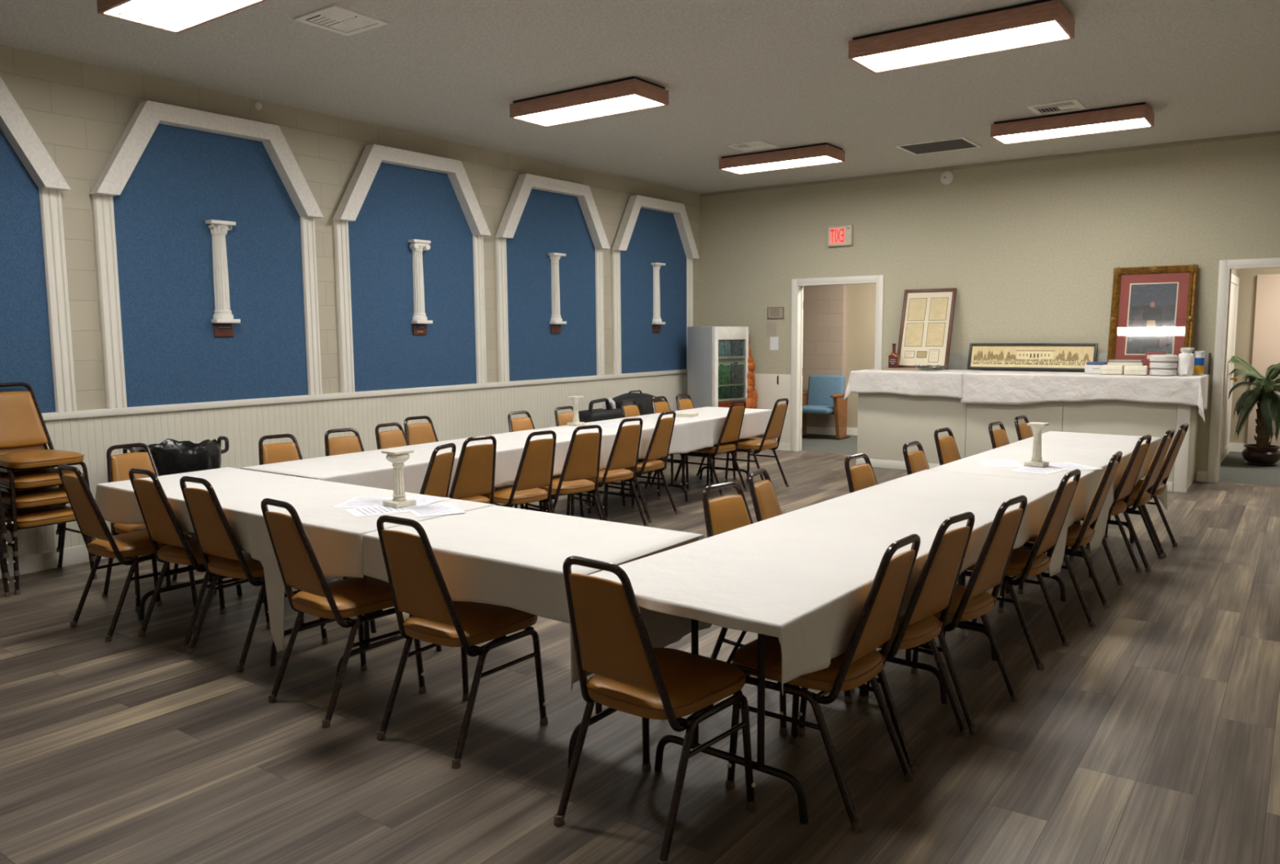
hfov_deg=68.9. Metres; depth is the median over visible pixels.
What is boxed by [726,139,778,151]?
ceiling vent
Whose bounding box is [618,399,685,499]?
chair
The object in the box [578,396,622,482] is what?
tote bag
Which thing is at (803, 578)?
tablecloth
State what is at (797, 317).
door frame
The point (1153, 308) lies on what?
framed picture
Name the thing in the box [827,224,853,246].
exit sign
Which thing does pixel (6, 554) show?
chair
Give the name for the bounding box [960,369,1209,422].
cloth
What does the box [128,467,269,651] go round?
chair
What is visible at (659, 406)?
chair
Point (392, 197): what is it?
wall panel
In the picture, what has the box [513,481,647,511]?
folding table
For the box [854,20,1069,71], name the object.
diffuser
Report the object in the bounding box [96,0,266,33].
ceiling light
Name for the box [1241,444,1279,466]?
pot
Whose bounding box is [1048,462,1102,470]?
paper sheet
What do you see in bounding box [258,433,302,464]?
chair
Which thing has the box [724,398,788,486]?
chair
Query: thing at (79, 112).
wall
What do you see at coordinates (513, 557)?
tablecloth
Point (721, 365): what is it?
cooler
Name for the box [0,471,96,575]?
chair
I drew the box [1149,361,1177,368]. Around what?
pack
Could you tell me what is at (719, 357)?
shelf
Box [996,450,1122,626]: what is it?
chair
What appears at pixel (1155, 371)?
container
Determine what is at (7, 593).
chair
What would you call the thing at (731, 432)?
chair
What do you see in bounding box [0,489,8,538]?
chair
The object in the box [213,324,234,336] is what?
wall plaque
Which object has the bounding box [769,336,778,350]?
paper sheet
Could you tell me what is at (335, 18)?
ceiling vent
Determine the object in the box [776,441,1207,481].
baseboard
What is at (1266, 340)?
door
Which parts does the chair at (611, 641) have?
leg, backrest, frame, leg, seat, seat rail, leg, leg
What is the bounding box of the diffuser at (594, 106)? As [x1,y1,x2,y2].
[515,94,662,124]
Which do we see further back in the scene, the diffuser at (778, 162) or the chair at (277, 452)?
the diffuser at (778, 162)
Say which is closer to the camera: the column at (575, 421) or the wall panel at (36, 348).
the wall panel at (36, 348)
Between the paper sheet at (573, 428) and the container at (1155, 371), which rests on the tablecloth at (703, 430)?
the paper sheet at (573, 428)
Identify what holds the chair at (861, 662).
on the floor
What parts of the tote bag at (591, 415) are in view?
handle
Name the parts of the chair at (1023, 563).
leg, seat, seat rail, leg, frame, leg, backrest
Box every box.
[1084,361,1106,373]
[1145,351,1165,373]
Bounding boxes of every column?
[204,219,240,323]
[381,448,416,507]
[408,239,432,323]
[548,252,566,324]
[567,395,584,425]
[651,262,665,324]
[1023,422,1048,466]
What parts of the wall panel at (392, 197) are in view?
arch moulding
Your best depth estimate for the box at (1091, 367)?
9.39 m
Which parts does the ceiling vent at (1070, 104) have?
blade, blade, blade, blade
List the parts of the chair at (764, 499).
backrest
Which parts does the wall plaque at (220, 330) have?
name plate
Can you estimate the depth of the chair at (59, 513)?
5.74 m
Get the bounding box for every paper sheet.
[331,496,393,507]
[344,505,409,517]
[378,494,448,507]
[404,502,466,516]
[570,426,603,430]
[595,422,626,426]
[766,321,777,337]
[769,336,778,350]
[979,459,1023,466]
[1010,466,1066,474]
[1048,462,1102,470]
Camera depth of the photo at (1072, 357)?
10.12 m
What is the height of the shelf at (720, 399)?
0.026 m
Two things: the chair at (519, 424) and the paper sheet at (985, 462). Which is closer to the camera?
the paper sheet at (985, 462)
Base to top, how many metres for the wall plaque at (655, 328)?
0.096 m
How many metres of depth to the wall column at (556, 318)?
10.15 m
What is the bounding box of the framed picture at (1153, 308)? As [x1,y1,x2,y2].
[1106,263,1198,369]
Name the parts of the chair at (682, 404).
frame, backrest, leg, leg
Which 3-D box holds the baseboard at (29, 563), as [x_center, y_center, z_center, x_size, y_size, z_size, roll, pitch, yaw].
[-2.589,0.645,8.091,0.016,0.120,11.748,4,8,36]
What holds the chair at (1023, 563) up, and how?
on the floor
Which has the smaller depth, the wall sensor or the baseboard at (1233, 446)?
the wall sensor
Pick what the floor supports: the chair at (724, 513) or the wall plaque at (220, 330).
the chair at (724, 513)
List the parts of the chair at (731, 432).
leg, leg, leg, seat, frame, backrest, leg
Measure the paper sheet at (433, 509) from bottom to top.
0.001 m
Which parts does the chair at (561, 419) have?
leg, frame, backrest, leg, leg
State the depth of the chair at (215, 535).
4.39 m
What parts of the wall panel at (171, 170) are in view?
arch moulding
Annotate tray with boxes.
[881,367,933,370]
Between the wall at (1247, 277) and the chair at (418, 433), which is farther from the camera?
the wall at (1247, 277)
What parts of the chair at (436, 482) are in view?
backrest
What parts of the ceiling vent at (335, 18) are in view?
blade, blade, blade, blade, blade, blade, blade, blade, blade, blade, blade, blade, blade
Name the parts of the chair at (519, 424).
frame, backrest, leg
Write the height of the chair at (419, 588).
0.893 m
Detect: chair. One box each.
[0,382,89,537]
[0,443,95,556]
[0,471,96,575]
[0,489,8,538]
[0,490,97,595]
[0,522,8,558]
[0,537,9,577]
[0,551,10,597]
[57,463,200,641]
[102,442,217,611]
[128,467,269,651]
[179,475,328,671]
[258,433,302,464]
[260,497,426,728]
[324,427,364,456]
[374,422,408,449]
[376,515,548,768]
[404,415,438,444]
[419,442,456,497]
[448,435,496,504]
[480,430,556,512]
[507,410,584,517]
[524,424,603,519]
[553,405,626,516]
[553,555,756,863]
[566,417,648,526]
[602,410,678,522]
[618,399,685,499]
[648,395,714,492]
[675,393,736,484]
[680,400,747,496]
[702,481,852,736]
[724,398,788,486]
[724,533,920,832]
[747,467,782,521]
[797,511,974,773]
[844,453,964,650]
[864,494,1027,733]
[902,440,1010,598]
[933,426,1028,542]
[937,468,1080,670]
[988,421,1079,551]
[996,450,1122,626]
[1014,414,1080,547]
[1042,434,1151,585]
[1068,428,1174,571]
[1104,422,1188,557]
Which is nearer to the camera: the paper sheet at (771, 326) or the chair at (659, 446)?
the chair at (659, 446)
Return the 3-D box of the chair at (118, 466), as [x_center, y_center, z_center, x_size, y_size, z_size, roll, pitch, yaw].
[-2.885,0.532,5.534,0.572,0.893,0.471,4,8,38]
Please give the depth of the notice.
11.97 m
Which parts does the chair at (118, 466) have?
leg, frame, backrest, leg, seat, leg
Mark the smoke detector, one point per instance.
(947, 177)
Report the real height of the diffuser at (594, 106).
0.012 m
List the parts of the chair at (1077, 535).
leg, leg, seat, leg, seat rail, leg, frame, backrest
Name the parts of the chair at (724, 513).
leg, frame, backrest, leg, leg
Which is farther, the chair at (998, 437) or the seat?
the seat
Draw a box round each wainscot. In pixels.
[3,373,687,558]
[748,373,791,442]
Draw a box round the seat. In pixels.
[801,374,849,439]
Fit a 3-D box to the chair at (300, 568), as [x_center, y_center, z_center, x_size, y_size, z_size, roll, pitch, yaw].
[-1.261,0.689,3.947,0.471,0.893,0.572,5,8,39]
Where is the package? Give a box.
[1106,359,1144,366]
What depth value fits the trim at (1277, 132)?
10.12 m
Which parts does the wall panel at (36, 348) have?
fabric panel, arch moulding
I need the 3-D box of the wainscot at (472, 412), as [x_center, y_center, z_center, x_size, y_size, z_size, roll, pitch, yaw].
[-2.606,0.206,8.054,0.018,1.000,11.748,4,8,36]
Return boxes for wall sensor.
[253,102,262,110]
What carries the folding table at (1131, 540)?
on the floor
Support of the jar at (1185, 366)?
on the cloth at (987, 386)
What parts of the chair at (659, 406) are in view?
leg, frame, backrest, leg, leg, leg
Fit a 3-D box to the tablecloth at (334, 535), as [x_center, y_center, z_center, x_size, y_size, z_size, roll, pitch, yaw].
[-1.827,0.615,4.768,2.304,0.613,0.822,4,8,36]
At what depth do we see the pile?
8.81 m
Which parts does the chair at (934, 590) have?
leg, leg, leg, seat, frame, backrest, leg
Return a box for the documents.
[897,288,956,369]
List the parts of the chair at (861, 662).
leg, leg, seat, leg, seat rail, frame, backrest, leg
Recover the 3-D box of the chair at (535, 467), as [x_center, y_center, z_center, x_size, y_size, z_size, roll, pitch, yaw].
[-0.840,0.419,6.432,0.572,0.893,0.471,5,8,44]
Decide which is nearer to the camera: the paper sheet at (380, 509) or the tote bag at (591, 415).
the paper sheet at (380, 509)
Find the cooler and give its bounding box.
[687,325,758,448]
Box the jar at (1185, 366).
[1177,348,1194,375]
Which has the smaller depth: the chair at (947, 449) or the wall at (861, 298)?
the chair at (947, 449)
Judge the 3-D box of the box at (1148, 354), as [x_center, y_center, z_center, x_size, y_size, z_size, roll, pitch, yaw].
[5.084,-0.678,9.215,0.170,0.215,0.051,4,8,36]
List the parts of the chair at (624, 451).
leg, leg, leg, seat, frame, backrest, leg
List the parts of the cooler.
door frame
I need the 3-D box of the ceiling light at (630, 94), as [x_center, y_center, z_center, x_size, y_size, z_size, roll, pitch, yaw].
[-0.408,-2.540,7.210,1.230,0.128,0.430,4,8,36]
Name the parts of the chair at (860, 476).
frame, backrest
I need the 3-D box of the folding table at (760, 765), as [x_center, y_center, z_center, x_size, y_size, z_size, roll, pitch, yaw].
[0.661,0.795,3.552,0.720,0.740,1.820,4,8,38]
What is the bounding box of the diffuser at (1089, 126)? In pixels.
[995,118,1150,142]
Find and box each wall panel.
[0,75,76,413]
[89,100,324,408]
[332,143,491,392]
[494,173,610,382]
[611,195,699,373]
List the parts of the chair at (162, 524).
leg, backrest, frame, seat, leg, leg, leg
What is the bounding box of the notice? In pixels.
[767,306,784,319]
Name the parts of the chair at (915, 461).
frame, backrest, leg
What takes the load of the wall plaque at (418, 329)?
attached to the wall panel at (392, 197)
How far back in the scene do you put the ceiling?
6.55 m
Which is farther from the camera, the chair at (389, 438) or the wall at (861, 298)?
the wall at (861, 298)
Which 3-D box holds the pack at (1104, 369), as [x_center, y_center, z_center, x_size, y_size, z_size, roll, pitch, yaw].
[4.688,-0.618,9.261,0.195,0.092,0.161,4,7,34]
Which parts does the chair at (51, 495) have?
leg, seat, seat rail, leg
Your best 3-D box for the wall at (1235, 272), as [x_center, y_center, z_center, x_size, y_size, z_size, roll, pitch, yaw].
[6.556,-1.017,10.553,0.130,2.750,2.980,4,8,36]
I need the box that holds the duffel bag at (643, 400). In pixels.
[609,390,666,474]
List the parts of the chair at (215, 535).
leg, backrest, frame, seat, leg, seat rail, leg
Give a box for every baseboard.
[0,544,107,578]
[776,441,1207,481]
[806,426,1246,463]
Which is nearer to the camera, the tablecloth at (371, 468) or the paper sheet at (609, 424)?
the tablecloth at (371, 468)
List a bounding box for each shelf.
[718,355,745,358]
[718,382,745,386]
[718,397,745,401]
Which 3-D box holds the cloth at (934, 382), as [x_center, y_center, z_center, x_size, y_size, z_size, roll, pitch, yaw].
[3.097,-0.525,10.510,1.304,0.332,0.942,4,8,36]
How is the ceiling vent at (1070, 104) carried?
in the ceiling
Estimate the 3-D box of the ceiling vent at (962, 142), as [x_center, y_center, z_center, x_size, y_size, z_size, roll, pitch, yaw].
[2.978,-2.853,9.319,0.680,0.012,0.580,4,8,36]
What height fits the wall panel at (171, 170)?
2.125 m
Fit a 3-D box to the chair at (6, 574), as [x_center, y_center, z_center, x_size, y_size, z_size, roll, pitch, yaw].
[-4.094,0.428,5.475,0.572,0.893,0.471,4,8,36]
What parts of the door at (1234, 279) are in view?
knob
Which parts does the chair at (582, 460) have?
leg, seat, seat rail, leg, frame, backrest, leg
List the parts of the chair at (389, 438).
backrest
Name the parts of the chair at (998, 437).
frame, backrest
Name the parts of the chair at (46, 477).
leg, backrest, frame, seat rail, seat, leg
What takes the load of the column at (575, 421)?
on the tablecloth at (703, 430)
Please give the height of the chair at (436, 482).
0.893 m
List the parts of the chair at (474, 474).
seat, backrest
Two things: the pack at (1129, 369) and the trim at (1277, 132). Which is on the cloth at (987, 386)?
the pack at (1129, 369)
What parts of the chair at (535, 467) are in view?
seat, seat rail, backrest, leg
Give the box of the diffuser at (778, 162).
[724,155,839,173]
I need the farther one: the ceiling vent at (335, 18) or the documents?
the documents
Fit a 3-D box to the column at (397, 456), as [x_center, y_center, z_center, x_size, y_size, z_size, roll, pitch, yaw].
[-1.123,0.214,4.342,0.109,0.257,0.109,5,8,40]
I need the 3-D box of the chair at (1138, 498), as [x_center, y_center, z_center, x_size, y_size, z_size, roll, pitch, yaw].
[3.191,0.411,6.201,0.572,0.893,0.471,4,8,38]
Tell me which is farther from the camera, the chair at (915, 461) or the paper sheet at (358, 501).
the chair at (915, 461)
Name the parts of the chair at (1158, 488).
leg, seat, leg, leg, frame, backrest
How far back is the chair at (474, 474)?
5.97 m
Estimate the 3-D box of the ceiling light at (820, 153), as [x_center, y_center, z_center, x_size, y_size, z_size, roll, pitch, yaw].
[1.453,-2.816,9.637,1.230,0.128,0.430,4,8,36]
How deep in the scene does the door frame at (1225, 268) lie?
9.18 m
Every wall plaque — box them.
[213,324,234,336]
[413,324,426,334]
[551,324,560,333]
[652,324,660,332]
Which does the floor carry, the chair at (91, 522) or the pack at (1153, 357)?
the chair at (91, 522)
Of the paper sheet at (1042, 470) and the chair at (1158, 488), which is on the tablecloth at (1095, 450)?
the paper sheet at (1042, 470)
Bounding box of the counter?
[856,352,1210,492]
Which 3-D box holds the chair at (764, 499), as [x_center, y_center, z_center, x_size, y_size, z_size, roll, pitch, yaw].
[0.798,0.633,4.312,0.572,0.893,0.471,3,7,26]
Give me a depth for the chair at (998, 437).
6.51 m
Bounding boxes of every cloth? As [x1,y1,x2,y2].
[843,368,985,400]
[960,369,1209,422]
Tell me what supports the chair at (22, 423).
on the chair at (46, 477)
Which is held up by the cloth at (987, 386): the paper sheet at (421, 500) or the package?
the package
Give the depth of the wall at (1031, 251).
10.25 m
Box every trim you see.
[41,368,687,420]
[700,130,1279,196]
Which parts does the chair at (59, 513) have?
leg, seat, seat rail, leg, leg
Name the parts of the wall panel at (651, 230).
fabric panel, arch moulding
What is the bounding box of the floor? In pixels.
[0,433,1279,863]
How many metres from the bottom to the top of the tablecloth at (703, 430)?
0.387 m
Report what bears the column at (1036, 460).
on the tablecloth at (1095, 450)
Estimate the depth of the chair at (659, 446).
7.70 m
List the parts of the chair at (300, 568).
leg, backrest, frame, seat, seat rail, leg, leg, leg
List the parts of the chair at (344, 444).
backrest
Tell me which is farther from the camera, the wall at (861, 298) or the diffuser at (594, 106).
the wall at (861, 298)
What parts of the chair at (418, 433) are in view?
backrest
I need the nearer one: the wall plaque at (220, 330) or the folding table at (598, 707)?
the folding table at (598, 707)
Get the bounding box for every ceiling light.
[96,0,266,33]
[509,75,668,126]
[719,142,844,174]
[848,0,1075,73]
[990,102,1154,144]
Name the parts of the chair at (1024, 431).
frame, backrest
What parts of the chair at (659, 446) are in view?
leg, leg, leg, seat, frame, backrest, leg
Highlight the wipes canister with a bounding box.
[1192,351,1204,374]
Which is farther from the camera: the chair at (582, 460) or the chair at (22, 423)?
the chair at (582, 460)
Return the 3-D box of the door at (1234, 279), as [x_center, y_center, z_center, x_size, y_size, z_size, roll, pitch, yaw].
[6.789,-0.725,10.721,0.084,2.130,1.670,4,8,36]
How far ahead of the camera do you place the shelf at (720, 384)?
11.86 m
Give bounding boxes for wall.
[0,44,700,410]
[699,134,1279,481]
[802,284,847,427]
[845,283,875,427]
[1229,267,1279,444]
[1231,269,1239,276]
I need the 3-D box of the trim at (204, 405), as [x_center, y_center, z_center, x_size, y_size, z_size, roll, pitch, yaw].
[-2.601,-0.308,7.992,0.042,0.050,11.748,4,8,36]
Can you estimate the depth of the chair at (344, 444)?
6.44 m
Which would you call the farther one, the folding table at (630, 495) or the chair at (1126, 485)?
the folding table at (630, 495)
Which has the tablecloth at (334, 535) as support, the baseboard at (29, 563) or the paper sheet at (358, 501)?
the paper sheet at (358, 501)
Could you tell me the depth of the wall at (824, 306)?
13.76 m
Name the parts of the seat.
panel, seat, rail, backrest, armrest, panel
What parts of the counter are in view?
panel, panel, baseboard, panel, corner trim, panel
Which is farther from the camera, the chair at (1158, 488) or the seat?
the seat
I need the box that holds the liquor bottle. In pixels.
[888,343,899,368]
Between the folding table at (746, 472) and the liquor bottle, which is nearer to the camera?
the folding table at (746, 472)
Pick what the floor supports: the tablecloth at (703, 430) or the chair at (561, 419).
the chair at (561, 419)
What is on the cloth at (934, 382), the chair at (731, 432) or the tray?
the tray
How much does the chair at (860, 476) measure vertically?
0.893 m
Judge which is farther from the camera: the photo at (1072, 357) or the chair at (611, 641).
the photo at (1072, 357)
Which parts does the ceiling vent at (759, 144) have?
blade, blade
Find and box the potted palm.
[1227,355,1279,466]
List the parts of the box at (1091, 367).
lid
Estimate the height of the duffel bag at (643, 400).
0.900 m
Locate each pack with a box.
[1100,364,1124,374]
[1124,364,1148,374]
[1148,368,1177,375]
[1149,354,1177,361]
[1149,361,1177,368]
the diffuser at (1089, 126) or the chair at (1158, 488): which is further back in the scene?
the diffuser at (1089, 126)
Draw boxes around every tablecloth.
[94,466,495,652]
[239,429,606,497]
[361,505,704,623]
[536,406,777,464]
[569,469,1067,694]
[928,431,1167,576]
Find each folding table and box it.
[138,562,376,665]
[245,468,317,479]
[336,536,698,768]
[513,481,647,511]
[635,451,748,502]
[654,618,947,824]
[946,569,1066,660]
[1019,515,1133,577]
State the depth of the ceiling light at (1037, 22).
5.56 m
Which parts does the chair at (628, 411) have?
frame, backrest, leg, leg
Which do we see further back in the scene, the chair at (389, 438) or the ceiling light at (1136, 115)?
the ceiling light at (1136, 115)
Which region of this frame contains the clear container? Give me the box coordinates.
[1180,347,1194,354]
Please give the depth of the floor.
3.56 m
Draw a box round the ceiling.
[0,0,1279,194]
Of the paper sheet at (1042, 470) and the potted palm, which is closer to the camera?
the paper sheet at (1042, 470)
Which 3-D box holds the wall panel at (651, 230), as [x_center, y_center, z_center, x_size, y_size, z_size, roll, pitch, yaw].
[0.221,-1.822,11.698,0.128,2.125,1.770,4,8,36]
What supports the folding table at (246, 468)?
on the floor
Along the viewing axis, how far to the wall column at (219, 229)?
7.05 m
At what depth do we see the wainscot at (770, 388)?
12.08 m
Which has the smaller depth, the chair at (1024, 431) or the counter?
the chair at (1024, 431)
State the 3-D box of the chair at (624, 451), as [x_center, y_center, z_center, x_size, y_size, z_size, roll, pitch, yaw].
[-0.257,0.320,7.319,0.572,0.893,0.471,5,8,43]
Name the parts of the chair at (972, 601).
leg, leg, leg, seat, frame, backrest, leg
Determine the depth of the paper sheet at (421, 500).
4.50 m
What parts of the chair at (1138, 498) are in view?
seat, leg, leg, frame, backrest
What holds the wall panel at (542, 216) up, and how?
attached to the wall at (79, 112)
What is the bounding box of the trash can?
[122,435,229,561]
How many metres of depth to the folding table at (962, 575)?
4.44 m
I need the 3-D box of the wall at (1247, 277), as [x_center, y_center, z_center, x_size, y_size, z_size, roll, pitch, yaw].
[8.796,-1.033,10.538,3.520,2.750,0.120,4,8,36]
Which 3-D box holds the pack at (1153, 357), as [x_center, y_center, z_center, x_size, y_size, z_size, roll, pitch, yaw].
[5.050,-0.712,9.001,0.243,0.062,0.243,4,8,36]
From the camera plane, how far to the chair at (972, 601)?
3.66 m
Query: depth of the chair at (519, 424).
7.73 m
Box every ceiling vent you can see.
[293,4,388,35]
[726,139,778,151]
[894,136,982,155]
[1026,97,1085,115]
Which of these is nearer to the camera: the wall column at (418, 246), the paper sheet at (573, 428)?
the paper sheet at (573, 428)
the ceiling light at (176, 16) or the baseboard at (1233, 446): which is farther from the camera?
the baseboard at (1233, 446)
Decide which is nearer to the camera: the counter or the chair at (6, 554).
the chair at (6, 554)
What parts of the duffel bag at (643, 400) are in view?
handle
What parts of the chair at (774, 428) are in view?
leg, leg, leg, seat, frame, backrest, leg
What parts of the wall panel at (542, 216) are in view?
arch moulding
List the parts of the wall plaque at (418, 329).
name plate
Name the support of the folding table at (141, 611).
on the floor
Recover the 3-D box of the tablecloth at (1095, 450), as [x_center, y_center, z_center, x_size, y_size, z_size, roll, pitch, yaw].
[2.647,0.414,6.005,0.872,0.544,2.957,4,8,38]
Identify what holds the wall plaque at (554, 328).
attached to the wall panel at (542, 216)
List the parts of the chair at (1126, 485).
leg, frame, seat, leg, backrest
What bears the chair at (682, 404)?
on the floor
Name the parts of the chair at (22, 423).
leg, backrest, frame, seat, seat rail, leg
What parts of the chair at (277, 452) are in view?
backrest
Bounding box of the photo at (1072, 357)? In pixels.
[967,342,1097,371]
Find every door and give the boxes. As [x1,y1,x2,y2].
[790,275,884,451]
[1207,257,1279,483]
[1221,273,1239,453]
[1247,273,1279,451]
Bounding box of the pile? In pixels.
[675,412,698,417]
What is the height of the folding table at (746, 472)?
0.740 m
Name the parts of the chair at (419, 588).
leg, backrest, frame, leg, seat, seat rail, leg, leg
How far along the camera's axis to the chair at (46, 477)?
5.68 m
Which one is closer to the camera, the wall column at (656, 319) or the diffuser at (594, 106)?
the diffuser at (594, 106)
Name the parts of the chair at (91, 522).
backrest, leg, frame, seat rail, leg, seat, leg, leg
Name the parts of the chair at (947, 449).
frame, backrest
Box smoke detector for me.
[940,170,954,184]
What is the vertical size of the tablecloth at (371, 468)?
0.269 m
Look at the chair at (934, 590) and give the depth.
3.34 m

